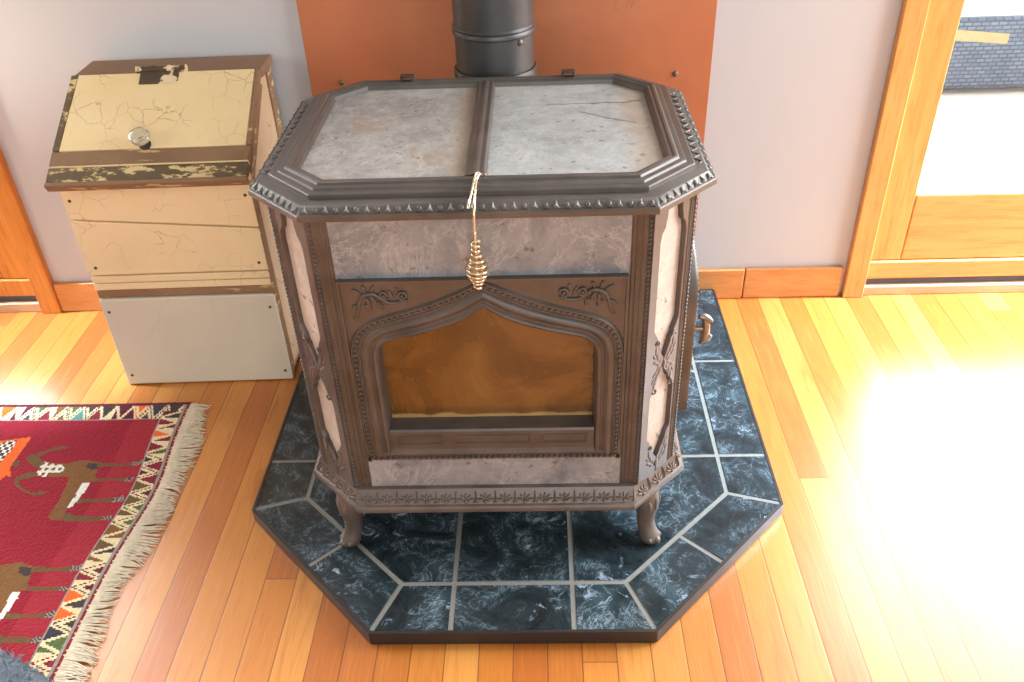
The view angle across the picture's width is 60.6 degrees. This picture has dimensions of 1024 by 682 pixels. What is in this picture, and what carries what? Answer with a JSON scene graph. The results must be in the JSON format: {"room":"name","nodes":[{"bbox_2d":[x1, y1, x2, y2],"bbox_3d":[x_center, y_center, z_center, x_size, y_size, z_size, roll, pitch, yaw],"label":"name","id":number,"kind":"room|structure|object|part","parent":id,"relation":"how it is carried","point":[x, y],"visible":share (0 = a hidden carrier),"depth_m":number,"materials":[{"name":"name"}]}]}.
{"room":"living room","nodes":[
{"label":"living room","id":0,"kind":"room"},
{"bbox_2d":[0,0,902,293],"bbox_3d":[-0.049,-1.166,1.694,6.400,2.500,0.120,-1,35,2],"label":"wall","id":1,"kind":"structure","parent":0,"point":[796,87],"depth_m":2.03,"materials":[{"name":"paint"}]},
{"bbox_2d":[0,211,40,311],"bbox_3d":[-1.848,-0.946,1.882,1.063,2.050,0.132,-1,35,2],"label":"door","id":2,"kind":"structure","parent":1,"relation":"in","point":[17,294],"depth_m":2.36,"materials":[{"name":"brown wood"}]},
{"bbox_3d":[-1.815,-0.163,2.426,1.063,0.050,0.104,-1,35,2],"label":"sill","id":3,"kind":"part","parent":2,"relation":"part of","materials":[{"name":"brown wood"}]},
{"bbox_2d":[0,147,62,312],"bbox_3d":[-1.293,-0.939,1.795,0.053,2.100,0.022,-1,35,2],"label":"trim","id":4,"kind":"structure","parent":1,"relation":"attached to","point":[12,209],"depth_m":2.27,"materials":[{"name":"brown wood"}]},
{"bbox_2d":[53,266,842,310],"bbox_3d":[-0.184,-0.139,2.339,2.096,0.088,0.014,-1,35,2],"label":"baseboard","id":5,"kind":"structure","parent":1,"relation":"attached to","point":[796,281],"depth_m":2.31,"materials":[{"name":"brown wood"}]},
{"bbox_2d":[296,0,717,235],"bbox_3d":[-0.011,-0.692,1.939,0.916,1.060,0.014,-1,35,2],"label":"shield","id":6,"kind":"object","parent":1,"relation":"attached to","point":[669,43],"visible":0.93,"depth_m":1.95,"materials":[{"name":"orange metal"}]},
{"bbox_2d":[841,0,930,297],"bbox_3d":[0.863,-0.979,1.719,0.053,2.100,0.022,-1,35,2],"label":"trim","id":7,"kind":"structure","parent":1,"relation":"attached to","point":[913,13],"depth_m":2.06,"materials":[{"name":"brown wood"}]},
{"bbox_2d":[863,0,1023,294],"bbox_3d":[1.444,-1.006,1.766,1.106,2.050,0.132,-1,35,2],"label":"door","id":8,"kind":"structure","parent":1,"relation":"in","point":[948,239],"depth_m":2.21,"materials":[{"name":"brown wood"}]},
{"bbox_3d":[1.478,-0.223,2.310,1.106,0.050,0.104,-1,35,2],"label":"sill","id":9,"kind":"part","parent":8,"relation":"part of","materials":[{"name":"brown wood"}]},
{"bbox_3d":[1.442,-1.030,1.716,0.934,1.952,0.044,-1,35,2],"label":"rail","id":10,"kind":"part","parent":8,"relation":"part of","materials":[{"name":"brown wood"}]},
{"bbox_2d":[0,292,1023,681],"bbox_3d":[-0.035,0.840,1.059,6.400,0.050,3.249,-1,35,2],"label":"floor","id":11,"kind":"structure","parent":0,"point":[891,427],"depth_m":1.67,"materials":[{"name":"brown wood"}]},
{"bbox_2d":[0,402,211,681],"bbox_3d":[-1.204,0.486,1.583,1.053,0.010,1.172,-1,35,2],"label":"rug","id":12,"kind":"object","parent":11,"relation":"on","point":[80,484],"visible":1,"depth_m":1.77,"materials":[{"name":"fabric"}]},
{"bbox_2d":[0,648,54,681],"bbox_3d":[-0.950,0.578,1.343,0.485,0.092,0.338,-1,35,2],"label":"throw","id":13,"kind":"object","parent":12,"relation":"on","point":[12,669],"visible":1,"depth_m":1.43,"materials":[{"name":"grey fabric"}]},
{"bbox_2d":[44,54,298,383],"bbox_3d":[-0.737,-0.268,2.023,0.415,0.697,0.354,-2,35,1],"label":"box","id":14,"kind":"object","parent":11,"relation":"on","point":[154,163],"visible":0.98,"depth_m":1.88,"materials":[{"name":"paint"}]},
{"bbox_3d":[-0.758,-0.415,1.781,0.043,0.036,0.041,-2,35,1],"label":"knob","id":15,"kind":"part","parent":14,"relation":"part of","materials":[{"name":"clear glass"}]},
{"bbox_3d":[-0.757,-0.407,1.806,0.025,0.022,0.024,-2,35,1],"label":"knob stem","id":16,"kind":"part","parent":14,"relation":"part of","materials":[{"name":"metal"}]},
{"bbox_3d":[-0.744,-0.485,1.851,0.388,0.117,0.176,-2,35,1],"label":"lid","id":17,"kind":"part","parent":14,"relation":"part of","materials":[{"name":"beige paint"}]},
{"bbox_3d":[-0.733,-0.115,1.973,0.400,0.020,0.014,-2,35,1],"label":"worn rail","id":18,"kind":"part","parent":14,"relation":"part of","materials":[{"name":"brown wood"}]},
{"bbox_2d":[252,289,783,643],"bbox_3d":[0.011,0.193,1.905,1.030,0.031,1.065,-1,35,2],"label":"hearth pad","id":19,"kind":"object","parent":11,"relation":"on","point":[526,576],"visible":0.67,"depth_m":1.61,"materials":[{"name":"tile"}]},
{"bbox_2d":[248,61,716,547],"bbox_3d":[-0.012,-0.093,1.654,0.725,0.725,0.712,-1,35,2],"label":"wood stove","id":20,"kind":"object","parent":19,"relation":"on","point":[561,382],"depth_m":1.38,"materials":[{"name":"brown metal"}]},
{"bbox_3d":[-0.315,0.020,1.414,0.013,0.527,0.099,-30,44,-34],"label":"corner panel","id":21,"kind":"part","parent":20,"relation":"part of","materials":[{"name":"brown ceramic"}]},
{"bbox_3d":[-0.294,0.319,1.611,0.057,0.120,0.058,-1,35,2],"label":"leg","id":22,"kind":"part","parent":20,"relation":"part of","materials":[{"name":"metal"}]},
{"bbox_3d":[-0.050,-0.152,1.237,0.035,0.146,0.097,-1,35,2],"label":"coil handle","id":23,"kind":"part","parent":20,"relation":"part of","materials":[{"name":"metal"}]},
{"bbox_3d":[-0.043,-0.337,1.423,0.688,0.043,0.544,-1,35,2],"label":"lid frame","id":24,"kind":"part","parent":20,"relation":"part of","materials":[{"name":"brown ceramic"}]},
{"bbox_3d":[-0.038,0.048,1.388,0.429,0.358,0.038,-1,35,2],"label":"door","id":25,"kind":"part","parent":20,"relation":"part of","materials":[{"name":"brown metal"}]},
{"bbox_3d":[-0.038,0.059,1.377,0.415,0.341,0.006,-1,35,2],"label":"bead trim","id":26,"kind":"part","parent":20,"relation":"part of","materials":[{"name":"brown metal"}]},
{"bbox_3d":[-0.038,0.028,1.397,0.347,0.244,0.004,-1,35,2],"label":"glass pane","id":27,"kind":"part","parent":20,"relation":"part of","materials":[{"name":"brown glass"}]},
{"bbox_3d":[-0.033,0.164,1.469,0.425,0.070,0.034,-1,35,2],"label":"door sill","id":28,"kind":"part","parent":20,"relation":"part of","materials":[{"name":"brown metal"}]},
{"bbox_2d":[452,0,535,76],"bbox_3d":[-0.052,-1.007,1.349,0.158,1.164,0.158,-1,35,2],"label":"pipe","id":29,"kind":"object","parent":20,"relation":"on","point":[494,38],"visible":1,"depth_m":1.59,"materials":[{"name":"metal"}]},
{"bbox_3d":[0.243,0.309,1.592,0.057,0.120,0.058,-1,35,2],"label":"leg","id":30,"kind":"part","parent":20,"relation":"part of","materials":[{"name":"metal"}]},
{"bbox_3d":[0.240,0.010,1.395,0.099,0.527,0.013,-30,44,-34],"label":"corner panel","id":31,"kind":"part","parent":20,"relation":"part of","materials":[{"name":"beige stone"}]},
{"bbox_3d":[0.291,-0.105,1.580,0.038,0.348,0.298,-1,35,2],"label":"door","id":32,"kind":"part","parent":20,"relation":"part of","materials":[{"name":"brown metal"}]},
{"bbox_3d":[0.307,-0.101,1.582,0.006,0.341,0.292,-1,35,2],"label":"bead trim","id":33,"kind":"part","parent":20,"relation":"part of","materials":[{"name":"brown metal"}]},
{"bbox_3d":[0.322,-0.021,1.516,0.052,0.064,0.018,-1,35,2],"label":"latch handle","id":34,"kind":"part","parent":20,"relation":"part of","materials":[{"name":"brown metal"}]},
{"bbox_3d":[0.011,0.195,1.907,1.027,0.026,1.064,-1,35,2],"label":"board","id":35,"kind":"part","parent":19,"relation":"part of","materials":[{"name":"wood"}]},
{"label":"outside","id":36,"kind":"structure","parent":0,"visible":0},
{"bbox_2d":[918,87,1023,187],"bbox_3d":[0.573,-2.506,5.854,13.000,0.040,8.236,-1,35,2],"label":"ground","id":37,"kind":"structure","parent":36,"point":[977,137],"depth_m":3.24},
{"bbox_2d":[943,0,1023,88],"bbox_3d":[2.147,-1.310,3.746,1.250,0.320,0.603,-1,35,2],"label":"shingled roof","id":38,"kind":"object","parent":37,"relation":"on","point":[988,48],"visible":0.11,"depth_m":3.50,"materials":[{"name":"wicker"}]}
]}

